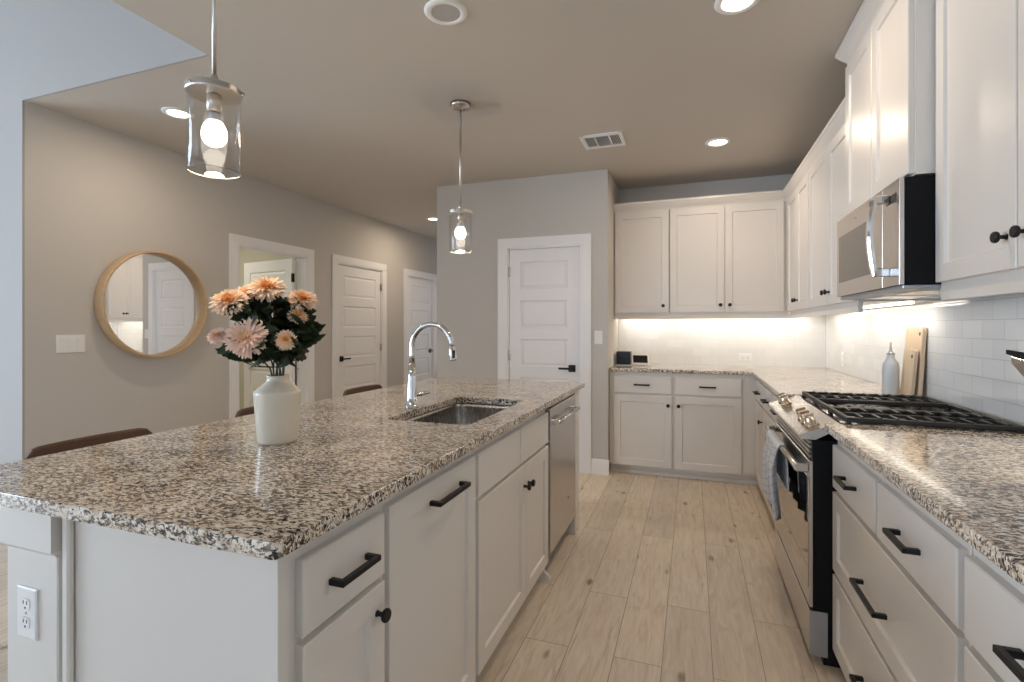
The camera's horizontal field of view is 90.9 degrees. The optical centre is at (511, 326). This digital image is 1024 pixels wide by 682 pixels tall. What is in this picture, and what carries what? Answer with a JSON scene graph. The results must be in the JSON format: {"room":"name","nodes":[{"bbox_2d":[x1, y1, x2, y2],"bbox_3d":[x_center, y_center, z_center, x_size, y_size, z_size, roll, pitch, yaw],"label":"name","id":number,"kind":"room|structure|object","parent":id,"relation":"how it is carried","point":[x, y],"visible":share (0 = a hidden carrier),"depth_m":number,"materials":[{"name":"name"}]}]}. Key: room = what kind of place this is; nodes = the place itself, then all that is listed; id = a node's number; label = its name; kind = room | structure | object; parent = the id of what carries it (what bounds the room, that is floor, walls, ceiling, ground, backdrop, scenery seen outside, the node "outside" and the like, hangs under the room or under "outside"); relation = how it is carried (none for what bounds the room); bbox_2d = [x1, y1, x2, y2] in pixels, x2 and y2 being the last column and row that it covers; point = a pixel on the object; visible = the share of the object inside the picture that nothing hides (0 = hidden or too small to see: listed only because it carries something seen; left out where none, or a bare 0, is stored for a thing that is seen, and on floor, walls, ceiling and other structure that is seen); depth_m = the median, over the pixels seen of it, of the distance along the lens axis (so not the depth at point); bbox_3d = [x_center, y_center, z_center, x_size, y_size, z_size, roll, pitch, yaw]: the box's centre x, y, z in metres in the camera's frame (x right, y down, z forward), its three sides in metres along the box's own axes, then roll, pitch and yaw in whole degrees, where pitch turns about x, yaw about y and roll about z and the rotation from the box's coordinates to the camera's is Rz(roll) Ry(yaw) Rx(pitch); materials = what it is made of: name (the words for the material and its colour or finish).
{"room":"kitchen","nodes":[
{"label":"kitchen","id":0,"kind":"room"},
{"bbox_2d":[0,506,61,681],"bbox_3d":[-0.669,0.842,2.295,0.236,0.896,2.512,0,0,20],"label":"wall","id":1,"kind":"structure","parent":0,"point":[33,541],"depth_m":1.12,"materials":[{"name":"white paint"}]},
{"bbox_2d":[17,584,38,640],"bbox_3d":[-1.093,0.645,1.136,0.070,0.114,0.008,0,0,20],"label":"power outlet","id":2,"kind":"object","parent":1,"relation":"attached to","point":[27,597],"visible":1,"depth_m":1.13,"materials":[{"name":"white plastic"}]},
{"bbox_2d":[21,597,29,610],"bbox_3d":[-1.094,0.624,1.133,0.030,0.026,0.003,0,0,20],"label":"socket","id":3,"kind":"object","parent":2,"relation":"attached to","point":[25,601],"depth_m":1.13,"materials":[{"name":"white plastic"}]},
{"bbox_2d":[21,616,29,628],"bbox_3d":[-1.094,0.666,1.133,0.030,0.026,0.003,0,0,20],"label":"socket","id":4,"kind":"object","parent":2,"relation":"attached to","point":[25,620],"depth_m":1.13,"materials":[{"name":"white plastic"}]},
{"bbox_2d":[0,0,208,463],"bbox_3d":[-4.195,-0.460,3.562,5.700,3.500,0.132,0,0,20],"label":"wall","id":5,"kind":"structure","parent":0,"point":[48,47],"depth_m":3.05,"materials":[{"name":"grey paint"}]},
{"bbox_2d":[25,101,436,455],"bbox_3d":[-1.885,-0.040,6.244,0.120,2.660,6.715,0,0,20],"label":"wall","id":6,"kind":"structure","parent":0,"point":[96,196],"depth_m":3.67,"materials":[{"name":"grey paint"}]},
{"bbox_2d":[56,335,84,352],"bbox_3d":[-2.874,0.112,3.287,0.012,0.116,0.162,0,0,20],"label":"light switch","id":7,"kind":"object","parent":6,"relation":"attached to","point":[64,343],"visible":1,"depth_m":3.28,"materials":[{"name":"white plastic"}]},
{"bbox_2d":[93,251,207,356],"bbox_3d":[-2.660,-0.165,3.768,0.091,0.788,0.788,0,0,20],"label":"round mirror","id":8,"kind":"object","parent":6,"relation":"attached to","point":[147,303],"visible":1,"depth_m":3.75,"materials":[{"name":"brown wood"}]},
{"bbox_2d":[229,233,313,418],"bbox_3d":[-2.350,0.236,4.920,0.137,2.107,1.038,0,0,20],"label":"trim","id":9,"kind":"structure","parent":6,"relation":"attached to","point":[304,256],"depth_m":4.95,"materials":[{"name":"white paint"}]},
{"bbox_2d":[332,254,386,397],"bbox_3d":[-1.897,0.236,6.186,0.137,2.107,1.058,0,0,20],"label":"trim","id":10,"kind":"structure","parent":6,"relation":"attached to","point":[337,260],"depth_m":6.08,"materials":[{"name":"white paint"}]},
{"bbox_2d":[338,265,381,396],"bbox_3d":[-1.848,0.283,6.179,0.086,1.989,0.861,0,0,20],"label":"door","id":11,"kind":"structure","parent":6,"relation":"in","point":[359,346],"depth_m":6.14,"materials":[{"name":"white paint"}]},
{"bbox_2d":[408,277,432,380],"bbox_3d":[-1.370,0.283,7.514,0.086,1.989,0.748,0,0,20],"label":"door","id":12,"kind":"structure","parent":6,"relation":"in","point":[419,290],"depth_m":7.57,"materials":[{"name":"white paint"}]},
{"bbox_2d":[404,268,436,383],"bbox_3d":[-1.412,0.236,7.540,0.137,2.107,0.945,0,0,20],"label":"trim","id":13,"kind":"structure","parent":6,"relation":"attached to","point":[407,272],"depth_m":7.52,"materials":[{"name":"white paint"}]},
{"bbox_2d":[239,249,296,409],"bbox_3d":[-3.771,-0.040,5.546,2.960,2.660,2.100,0,0,20],"label":"wall","id":14,"kind":"structure","parent":0,"point":[245,256],"depth_m":6.19,"materials":[{"name":"beige paint"}]},
{"bbox_2d":[244,258,294,407],"bbox_3d":[-2.655,0.283,5.459,0.837,1.989,0.086,0,0,29],"label":"door","id":15,"kind":"structure","parent":14,"relation":"in","point":[254,377],"depth_m":5.50,"materials":[{"name":"white paint"}]},
{"bbox_2d":[0,471,846,681],"bbox_3d":[-2.552,1.340,3.091,9.310,0.100,13.300,0,0,20],"label":"floor","id":16,"kind":"structure","parent":0,"point":[660,578],"depth_m":2.38,"materials":[{"name":"brown wood"}]},
{"bbox_2d":[23,428,152,459],"bbox_3d":[-1.272,0.834,1.666,0.398,0.915,0.390,0,0,20],"label":"counter stool","id":17,"kind":"object","parent":16,"relation":"on","point":[92,440],"visible":0.12,"depth_m":1.71,"materials":[{"name":"brown wood"}]},
{"bbox_2d":[62,518,287,681],"bbox_3d":[-0.685,0.842,0.997,0.582,0.897,0.034,0,0,20],"label":"panel","id":18,"kind":"object","parent":16,"relation":"on","point":[136,607],"visible":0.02,"depth_m":0.99,"materials":[{"name":"white paint"}]},
{"bbox_2d":[234,406,253,417],"bbox_3d":[-1.017,0.834,2.377,0.398,0.915,0.390,0,0,20],"label":"counter stool","id":19,"kind":"object","parent":16,"relation":"on","point":[250,410],"visible":0.03,"depth_m":2.30,"materials":[{"name":"brown wood"}]},
{"bbox_2d":[288,503,391,681],"bbox_3d":[-0.608,0.842,1.150,0.621,0.897,0.305,0,0,20],"label":"base cabinet","id":20,"kind":"object","parent":16,"relation":"on","point":[338,615],"visible":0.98,"depth_m":1.04,"materials":[{"name":"white paint"}]},
{"bbox_2d":[343,384,381,395],"bbox_3d":[-0.768,0.834,3.074,0.398,0.915,0.390,0,0,20],"label":"counter stool","id":21,"kind":"object","parent":16,"relation":"on","point":[376,386],"visible":0.12,"depth_m":3.13,"materials":[{"name":"brown wood"}]},
{"bbox_2d":[380,451,475,681],"bbox_3d":[-0.466,0.842,1.545,0.621,0.897,0.535,0,0,20],"label":"base cabinet","id":22,"kind":"object","parent":16,"relation":"on","point":[429,575],"visible":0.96,"depth_m":1.42,"materials":[{"name":"white paint"}]},
{"bbox_2d":[472,410,550,675],"bbox_3d":[-0.226,0.842,2.224,0.615,0.897,0.906,0,0,20],"label":"base cabinet","id":23,"kind":"object","parent":16,"relation":"on","point":[512,467],"visible":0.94,"depth_m":2.01,"materials":[{"name":"white paint"}]},
{"bbox_2d":[0,377,584,559],"bbox_3d":[-0.462,0.378,2.234,1.064,0.030,2.575,0,0,20],"label":"countertop","id":24,"kind":"structure","parent":23,"relation":"on","point":[212,484],"depth_m":1.28,"materials":[{"name":"stone"}]},
{"bbox_2d":[253,374,301,444],"bbox_3d":[-0.739,0.258,1.590,0.140,0.210,0.140,0,0,20],"label":"flower vase","id":25,"kind":"object","parent":24,"relation":"on","point":[277,402],"visible":0.99,"depth_m":1.54,"materials":[{"name":"beige ceramic"}]},
{"bbox_2d":[206,327,272,375],"bbox_3d":[-0.820,0.167,1.538,0.155,0.332,0.154,0,0,20],"label":"stem","id":26,"kind":"object","parent":25,"relation":"in","point":[216,335],"visible":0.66,"depth_m":1.51,"materials":[{"name":"green"}]},
{"bbox_2d":[208,288,289,375],"bbox_3d":[-0.795,0.108,1.534,0.223,0.449,0.119,0,0,-27],"label":"flower","id":27,"kind":"object","parent":25,"relation":"in","point":[229,302],"visible":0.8,"depth_m":1.51,"materials":[{"name":"orange plant"}]},
{"bbox_2d":[230,285,274,375],"bbox_3d":[-0.818,0.098,1.588,0.125,0.470,0.149,0,0,-32],"label":"stem","id":28,"kind":"object","parent":25,"relation":"in","point":[256,309],"visible":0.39,"depth_m":1.58,"materials":[{"name":"green"}]},
{"bbox_2d":[221,317,294,368],"bbox_3d":[-0.781,0.152,1.542,0.155,0.363,0.179,0,0,20],"label":"flower","id":29,"kind":"object","parent":25,"relation":"in","point":[255,336],"visible":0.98,"depth_m":1.49,"materials":[{"name":"pink plant"}]},
{"bbox_2d":[246,276,290,375],"bbox_3d":[-0.757,0.087,1.590,0.142,0.492,0.121,0,0,20],"label":"flower","id":30,"kind":"object","parent":25,"relation":"in","point":[266,289],"visible":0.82,"depth_m":1.58,"materials":[{"name":"orange plant"}]},
{"bbox_2d":[268,306,294,374],"bbox_3d":[-0.763,0.124,1.600,0.137,0.417,0.113,0,0,-44],"label":"stem","id":31,"kind":"object","parent":25,"relation":"in","point":[275,311],"visible":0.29,"depth_m":1.59,"materials":[{"name":"green plant"}]},
{"bbox_2d":[263,330,304,375],"bbox_3d":[-0.716,0.170,1.568,0.140,0.326,0.128,0,0,-6],"label":"stem","id":32,"kind":"object","parent":25,"relation":"in","point":[286,340],"visible":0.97,"depth_m":1.53,"materials":[{"name":"green"}]},
{"bbox_2d":[270,289,325,371],"bbox_3d":[-0.687,0.105,1.597,0.120,0.455,0.161,0,0,38],"label":"stem","id":33,"kind":"object","parent":25,"relation":"in","point":[302,300],"visible":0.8,"depth_m":1.60,"materials":[{"name":"green plant"}]},
{"bbox_2d":[278,309,319,375],"bbox_3d":[-0.682,0.138,1.578,0.139,0.390,0.124,0,0,-39],"label":"stem","id":34,"kind":"object","parent":25,"relation":"in","point":[306,331],"visible":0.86,"depth_m":1.58,"materials":[{"name":"green plant"}]},
{"bbox_2d":[275,321,325,375],"bbox_3d":[-0.703,0.157,1.623,0.179,0.352,0.119,0,0,-30],"label":"stem","id":35,"kind":"object","parent":25,"relation":"in","point":[310,342],"visible":0.09,"depth_m":1.62,"materials":[{"name":"green plant"}]},
{"bbox_2d":[405,321,456,407],"bbox_3d":[-0.355,0.170,2.260,0.254,0.386,0.098,0,0,20],"label":"kitchen faucet","id":36,"kind":"object","parent":24,"relation":"on","point":[412,394],"visible":1,"depth_m":2.26,"materials":[{"name":"silver metal"}]},
{"bbox_2d":[402,403,512,424],"bbox_3d":[-0.220,0.495,2.230,0.411,0.203,0.714,0,0,20],"label":"sink","id":37,"kind":"object","parent":24,"relation":"in","point":[457,413],"visible":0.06,"depth_m":2.55,"materials":[{"name":"silver metal"}]},
{"bbox_2d":[545,393,579,553],"bbox_3d":[0.046,0.848,2.929,0.611,0.885,0.579,0,0,20],"label":"dishwasher","id":38,"kind":"object","parent":16,"relation":"on","point":[561,415],"visible":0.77,"depth_m":2.76,"materials":[{"name":"grey metal"}]},
{"bbox_2d":[564,391,578,534],"bbox_3d":[0.135,0.842,3.263,0.594,0.897,0.095,0,0,20],"label":"island end panel","id":39,"kind":"object","parent":16,"relation":"on","point":[573,527],"visible":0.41,"depth_m":3.15,"materials":[{"name":"white paint"}]},
{"bbox_2d":[610,371,757,484],"bbox_3d":[1.552,0.842,4.511,1.260,0.897,0.671,0,0,20],"label":"base cabinet","id":40,"kind":"object","parent":16,"relation":"on","point":[681,425],"visible":0.98,"depth_m":4.24,"materials":[{"name":"white paint"}]},
{"bbox_2d":[609,364,958,411],"bbox_3d":[1.426,0.378,3.367,1.798,0.030,2.911,0,0,20],"label":"countertop","id":41,"kind":"structure","parent":40,"relation":"on","point":[792,381],"depth_m":3.73,"materials":[{"name":"stone"}]},
{"bbox_2d":[616,351,631,364],"bbox_3d":[1.061,0.299,4.777,0.133,0.128,0.110,0,0,20],"label":"speaker box","id":42,"kind":"object","parent":41,"relation":"on","point":[622,357],"visible":0.99,"depth_m":4.73,"materials":[{"name":"black plastic"}]},
{"bbox_2d":[632,354,649,365],"bbox_3d":[1.211,0.312,4.745,0.163,0.103,0.110,0,0,20],"label":"smart display","id":43,"kind":"object","parent":41,"relation":"on","point":[637,359],"visible":0.99,"depth_m":4.71,"materials":[{"name":"white plastic"}]},
{"bbox_2d":[882,342,899,394],"bbox_3d":[2.000,0.223,2.662,0.076,0.281,0.076,0,0,20],"label":"oil bottle","id":44,"kind":"object","parent":41,"relation":"on","point":[890,366],"visible":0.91,"depth_m":2.63,"materials":[{"name":"white ceramic"}]},
{"bbox_2d":[900,349,918,394],"bbox_3d":[2.042,0.240,2.592,0.036,0.245,0.142,0,0,20],"label":"cutting board","id":45,"kind":"object","parent":41,"relation":"on","point":[910,358],"visible":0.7,"depth_m":2.57,"materials":[{"name":"brown wood"}]},
{"bbox_2d":[905,327,926,395],"bbox_3d":[2.082,0.182,2.611,0.039,0.360,0.210,0,0,20],"label":"cutting board","id":46,"kind":"object","parent":41,"relation":"on","point":[916,337],"visible":0.65,"depth_m":2.53,"materials":[{"name":"brown wood"}]},
{"bbox_2d":[753,380,765,493],"bbox_3d":[2.150,0.842,3.718,0.669,0.897,0.490,0,0,20],"label":"base cabinet","id":47,"kind":"object","parent":16,"relation":"on","point":[759,386],"visible":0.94,"depth_m":3.83,"materials":[{"name":"white paint"}]},
{"bbox_2d":[760,387,775,516],"bbox_3d":[1.993,0.842,3.280,0.669,0.897,0.430,0,0,20],"label":"base cabinet","id":48,"kind":"object","parent":16,"relation":"on","point":[768,419],"visible":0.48,"depth_m":3.41,"materials":[{"name":"white paint"}]},
{"bbox_2d":[770,395,777,525],"bbox_3d":[1.836,0.842,2.842,0.669,0.897,0.490,0,0,20],"label":"base cabinet","id":49,"kind":"object","parent":16,"relation":"on","point":[775,398],"visible":0.15,"depth_m":3.08,"materials":[{"name":"white paint"}]},
{"bbox_2d":[765,391,1023,667],"bbox_3d":[1.565,0.814,2.219,0.715,0.952,0.842,0,0,20],"label":"range","id":50,"kind":"object","parent":16,"relation":"on","point":[804,530],"visible":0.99,"depth_m":1.98,"materials":[{"name":"silver metal"}]},
{"bbox_2d":[762,430,788,520],"bbox_3d":[1.258,0.691,2.428,0.069,0.321,0.490,0,0,20],"label":"dish towel","id":51,"kind":"object","parent":50,"relation":"hanging from","point":[774,461],"visible":0.95,"depth_m":2.35,"materials":[{"name":"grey fabric"}]},
{"bbox_2d":[798,391,1023,433],"bbox_3d":[1.638,0.361,2.194,0.562,0.047,0.837,0,0,20],"label":"cooktop","id":52,"kind":"object","parent":50,"relation":"in","point":[889,410],"depth_m":2.03,"materials":[{"name":"black metal"}]},
{"bbox_2d":[833,441,972,681],"bbox_3d":[1.310,0.842,1.343,0.649,0.897,0.962,0,0,20],"label":"base cabinet","id":53,"kind":"object","parent":16,"relation":"on","point":[898,578],"visible":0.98,"depth_m":1.33,"materials":[{"name":"white paint"}]},
{"bbox_2d":[964,548,1023,681],"bbox_3d":[0.974,0.842,0.405,0.649,0.897,1.020,0,0,20],"label":"base cabinet","id":54,"kind":"object","parent":16,"relation":"on","point":[993,600],"visible":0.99,"depth_m":0.89,"materials":[{"name":"white paint"}]},
{"bbox_2d":[825,423,1023,586],"bbox_3d":[1.142,0.378,0.855,0.638,0.030,1.999,0,0,20],"label":"countertop","id":55,"kind":"structure","parent":54,"relation":"on","point":[972,482],"depth_m":1.24,"materials":[{"name":"stone"}]},
{"bbox_2d":[1006,350,1023,376],"bbox_3d":[1.230,0.208,1.069,0.218,0.309,0.168,0,0,20],"label":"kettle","id":56,"kind":"object","parent":55,"relation":"on","point":[1017,357],"visible":1,"depth_m":1.15,"materials":[{"name":"silver metal"}]},
{"bbox_2d":[26,0,863,239],"bbox_3d":[-0.594,-1.420,2.390,5.150,0.100,13.300,0,0,20],"label":"ceiling","id":57,"kind":"structure","parent":0,"point":[345,104],"depth_m":2.92,"materials":[{"name":"beige paint"}]},
{"bbox_2d":[161,107,194,119],"bbox_3d":[-2.143,-1.366,3.234,0.184,0.008,0.184,0,0,20],"label":"recessed light","id":58,"kind":"object","parent":57,"relation":"in","point":[174,112],"visible":1,"depth_m":3.23,"materials":[{"name":"white plastic"}]},
{"bbox_2d":[184,0,244,178],"bbox_3d":[-0.891,-0.915,1.502,0.152,0.910,0.160,0,0,20],"label":"pendant light","id":59,"kind":"object","parent":57,"relation":"hanging from","point":[216,93],"visible":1,"depth_m":1.49,"materials":[{"name":"silver metal"}]},
{"bbox_2d":[207,93,221,115],"bbox_3d":[-0.889,-0.665,1.506,0.040,0.055,0.040,0,0,20],"label":"socket","id":60,"kind":"object","parent":59,"relation":"attached to","point":[214,100],"depth_m":1.49,"materials":[{"name":"silver metal"}]},
{"bbox_2d":[426,217,436,220],"bbox_3d":[-0.997,-1.366,6.412,0.184,0.008,0.184,0,0,20],"label":"recessed light","id":61,"kind":"object","parent":57,"relation":"in","point":[429,218],"visible":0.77,"depth_m":6.37,"materials":[{"name":"white plastic"}]},
{"bbox_2d":[424,0,467,25],"bbox_3d":[-0.288,-1.365,2.196,0.190,0.009,0.190,0,0,20],"label":"ceiling speaker","id":62,"kind":"object","parent":57,"relation":"attached to","point":[442,12],"visible":1,"depth_m":2.19,"materials":[{"name":"white plastic"}]},
{"bbox_2d":[431,4,459,21],"bbox_3d":[-0.288,-1.364,2.196,0.128,0.002,0.128,0,0,-25],"label":"grille","id":63,"kind":"object","parent":62,"relation":"attached to","point":[439,12],"depth_m":2.19,"materials":[{"name":"grey metal"}]},
{"bbox_2d":[448,99,473,252],"bbox_3d":[-0.319,-0.915,3.099,0.152,0.910,0.160,0,0,20],"label":"pendant light","id":64,"kind":"object","parent":57,"relation":"hanging from","point":[459,105],"visible":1,"depth_m":3.09,"materials":[{"name":"silver metal"}]},
{"bbox_2d":[457,214,463,222],"bbox_3d":[-0.318,-0.665,3.103,0.040,0.055,0.040,0,0,20],"label":"socket","id":65,"kind":"object","parent":64,"relation":"attached to","point":[460,217],"depth_m":3.09,"materials":[{"name":"silver metal"}]},
{"bbox_2d":[579,131,626,149],"bbox_3d":[0.669,-1.364,3.701,0.305,0.012,0.270,0,0,20],"label":"ceiling vent","id":66,"kind":"object","parent":57,"relation":"in","point":[616,138],"visible":1,"depth_m":3.69,"materials":[{"name":"white plastic"}]},
{"bbox_2d":[705,137,730,146],"bbox_3d":[1.530,-1.366,3.743,0.184,0.008,0.184,0,0,20],"label":"recessed light","id":67,"kind":"object","parent":57,"relation":"in","point":[716,142],"visible":1,"depth_m":3.73,"materials":[{"name":"white plastic"}]},
{"bbox_2d":[714,0,759,14],"bbox_3d":[0.949,-1.366,2.120,0.184,0.008,0.184,0,0,20],"label":"recessed light","id":68,"kind":"object","parent":57,"relation":"in","point":[726,7],"visible":1,"depth_m":2.15,"materials":[{"name":"white plastic"}]},
{"bbox_2d":[437,169,618,471],"bbox_3d":[0.754,-0.040,6.639,1.667,2.660,4.190,0,0,20],"label":"wall","id":69,"kind":"structure","parent":0,"point":[577,202],"depth_m":4.73,"materials":[{"name":"grey paint"}]},
{"bbox_2d":[508,247,578,381],"bbox_3d":[0.276,0.283,4.589,0.679,1.989,0.086,0,0,20],"label":"door","id":70,"kind":"structure","parent":69,"relation":"in","point":[544,283],"depth_m":4.59,"materials":[{"name":"white paint"}]},
{"bbox_2d":[498,233,590,473],"bbox_3d":[0.302,0.236,4.631,0.876,2.107,0.137,0,0,20],"label":"trim","id":71,"kind":"structure","parent":69,"relation":"attached to","point":[583,241],"depth_m":4.45,"materials":[{"name":"white paint"}]},
{"bbox_2d":[594,331,601,343],"bbox_3d":[0.755,0.095,4.407,0.070,0.116,0.012,0,0,20],"label":"light switch","id":72,"kind":"object","parent":69,"relation":"attached to","point":[597,334],"visible":1,"depth_m":4.41,"materials":[{"name":"white plastic"}]},
{"bbox_2d":[591,458,608,474],"bbox_3d":[0.769,1.225,4.401,0.154,0.130,0.014,0,0,20],"label":"baseboard","id":73,"kind":"structure","parent":69,"relation":"attached to","point":[598,466],"depth_m":4.40,"materials":[{"name":"white paint"}]},
{"bbox_2d":[619,174,825,367],"bbox_3d":[1.982,-0.040,4.771,1.905,2.660,0.100,0,0,20],"label":"wall","id":74,"kind":"structure","parent":0,"point":[777,182],"depth_m":4.76,"materials":[{"name":"grey paint"}]},
{"bbox_2d":[614,210,669,318],"bbox_3d":[1.241,-0.578,4.784,0.495,1.015,0.374,0,0,20],"label":"upper cabinet","id":75,"kind":"object","parent":74,"relation":"attached to","point":[641,239],"visible":0.99,"depth_m":4.64,"materials":[{"name":"white paint"}]},
{"bbox_2d":[614,313,669,318],"bbox_3d":[1.197,-0.096,4.661,0.495,0.052,0.022,0,0,20],"label":"light","id":76,"kind":"object","parent":75,"relation":"attached to","point":[616,315],"depth_m":4.65,"materials":[{"name":"white paint"}]},
{"bbox_2d":[619,315,824,367],"bbox_3d":[1.913,0.129,4.738,1.794,0.468,0.007,0,0,20],"label":"tile backsplash","id":77,"kind":"structure","parent":74,"relation":"attached to","point":[774,342],"depth_m":4.70,"materials":[{"name":"white tile"}]},
{"bbox_2d":[738,353,751,360],"bbox_3d":[2.147,0.285,4.646,0.114,0.070,0.008,0,0,20],"label":"power outlet","id":78,"kind":"object","parent":77,"relation":"attached to","point":[741,357],"visible":1,"depth_m":4.64,"materials":[{"name":"white plastic"}]},
{"bbox_2d":[670,201,788,318],"bbox_3d":[2.081,-0.578,4.483,1.285,1.015,0.374,0,0,20],"label":"upper cabinet","id":79,"kind":"object","parent":74,"relation":"attached to","point":[728,261],"visible":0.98,"depth_m":4.38,"materials":[{"name":"white paint"}]},
{"bbox_2d":[670,312,788,318],"bbox_3d":[1.884,-0.096,4.415,0.960,0.052,0.022,0,0,20],"label":"light","id":80,"kind":"object","parent":79,"relation":"attached to","point":[673,315],"depth_m":4.41,"materials":[{"name":"white paint"}]},
{"bbox_2d":[613,98,844,213],"bbox_3d":[1.327,-1.099,3.600,1.458,0.088,1.897,0,0,20],"label":"trim","id":81,"kind":"structure","parent":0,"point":[837,121],"depth_m":4.29,"materials":[{"name":"white paint"}]},
{"bbox_2d":[837,302,932,384],"bbox_3d":[1.195,-0.040,-0.104,0.100,2.660,9.610,0,0,20],"label":"wall","id":82,"kind":"structure","parent":0,"point":[924,303],"depth_m":2.87,"materials":[{"name":"grey paint"}]},
{"bbox_2d":[787,172,811,317],"bbox_3d":[2.327,-0.578,3.792,0.394,1.015,0.859,0,0,20],"label":"upper cabinet","id":83,"kind":"object","parent":82,"relation":"attached to","point":[798,202],"visible":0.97,"depth_m":3.77,"materials":[{"name":"white paint"}]},
{"bbox_2d":[789,309,811,317],"bbox_3d":[2.192,-0.096,3.830,0.022,0.052,0.840,0,0,20],"label":"light","id":84,"kind":"object","parent":83,"relation":"attached to","point":[793,313],"depth_m":3.81,"materials":[{"name":"white paint"}]},
{"bbox_2d":[809,124,941,315],"bbox_3d":[2.007,-0.578,2.899,0.394,1.015,1.033,0,0,20],"label":"upper cabinet","id":85,"kind":"object","parent":82,"relation":"attached to","point":[827,175],"visible":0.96,"depth_m":2.96,"materials":[{"name":"white paint"}]},
{"bbox_2d":[811,301,862,315],"bbox_3d":[1.875,-0.096,2.946,0.022,0.052,1.033,0,0,20],"label":"light","id":86,"kind":"object","parent":85,"relation":"attached to","point":[832,307],"depth_m":2.82,"materials":[{"name":"white paint"}]},
{"bbox_2d":[863,301,913,308],"bbox_3d":[2.091,-0.116,2.879,0.025,0.010,0.930,0,0,20],"label":"light","id":87,"kind":"object","parent":85,"relation":"attached to","point":[904,302],"depth_m":2.67,"materials":[{"name":"beige plastic"}]},
{"bbox_2d":[845,0,935,215],"bbox_3d":[1.695,-0.917,2.043,0.404,0.785,0.780,0,0,20],"label":"upper cabinet","id":88,"kind":"object","parent":82,"relation":"attached to","point":[890,78],"visible":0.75,"depth_m":1.92,"materials":[{"name":"white paint"}]},
{"bbox_2d":[835,0,885,64],"bbox_3d":[1.681,-1.322,2.048,0.433,0.088,0.880,0,0,20],"label":"trim","id":89,"kind":"structure","parent":88,"relation":"attached to","point":[868,11],"depth_m":2.24,"materials":[{"name":"white paint"}]},
{"bbox_2d":[837,174,941,299],"bbox_3d":[1.645,-0.323,2.066,0.492,0.390,0.800,0,0,20],"label":"microwave","id":90,"kind":"object","parent":88,"relation":"attached to","point":[886,246],"visible":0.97,"depth_m":1.84,"materials":[{"name":"silver metal"}]},
{"bbox_2d":[826,292,1023,425],"bbox_3d":[1.933,0.076,2.118,0.007,0.573,4.912,0,0,20],"label":"tile backsplash","id":91,"kind":"structure","parent":82,"relation":"attached to","point":[967,365],"depth_m":2.27,"materials":[{"name":"white tile"}]},
{"bbox_2d":[841,352,844,366],"bbox_3d":[2.568,0.255,3.913,0.008,0.114,0.070,0,0,20],"label":"power outlet","id":92,"kind":"object","parent":91,"relation":"attached to","point":[842,353],"visible":1,"depth_m":3.89,"materials":[{"name":"white plastic"}]},
{"bbox_2d":[936,0,1023,299],"bbox_3d":[1.435,-0.629,1.258,0.364,1.081,0.866,0,0,20],"label":"upper cabinet","id":93,"kind":"object","parent":82,"relation":"attached to","point":[980,43],"visible":1,"depth_m":1.47,"materials":[{"name":"white paint"}]},
{"bbox_2d":[940,271,1023,299],"bbox_3d":[1.317,-0.115,1.300,0.022,0.052,0.866,0,0,20],"label":"light rail molding","id":94,"kind":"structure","parent":93,"relation":"attached to","point":[996,282],"depth_m":1.46,"materials":[{"name":"white paint"}]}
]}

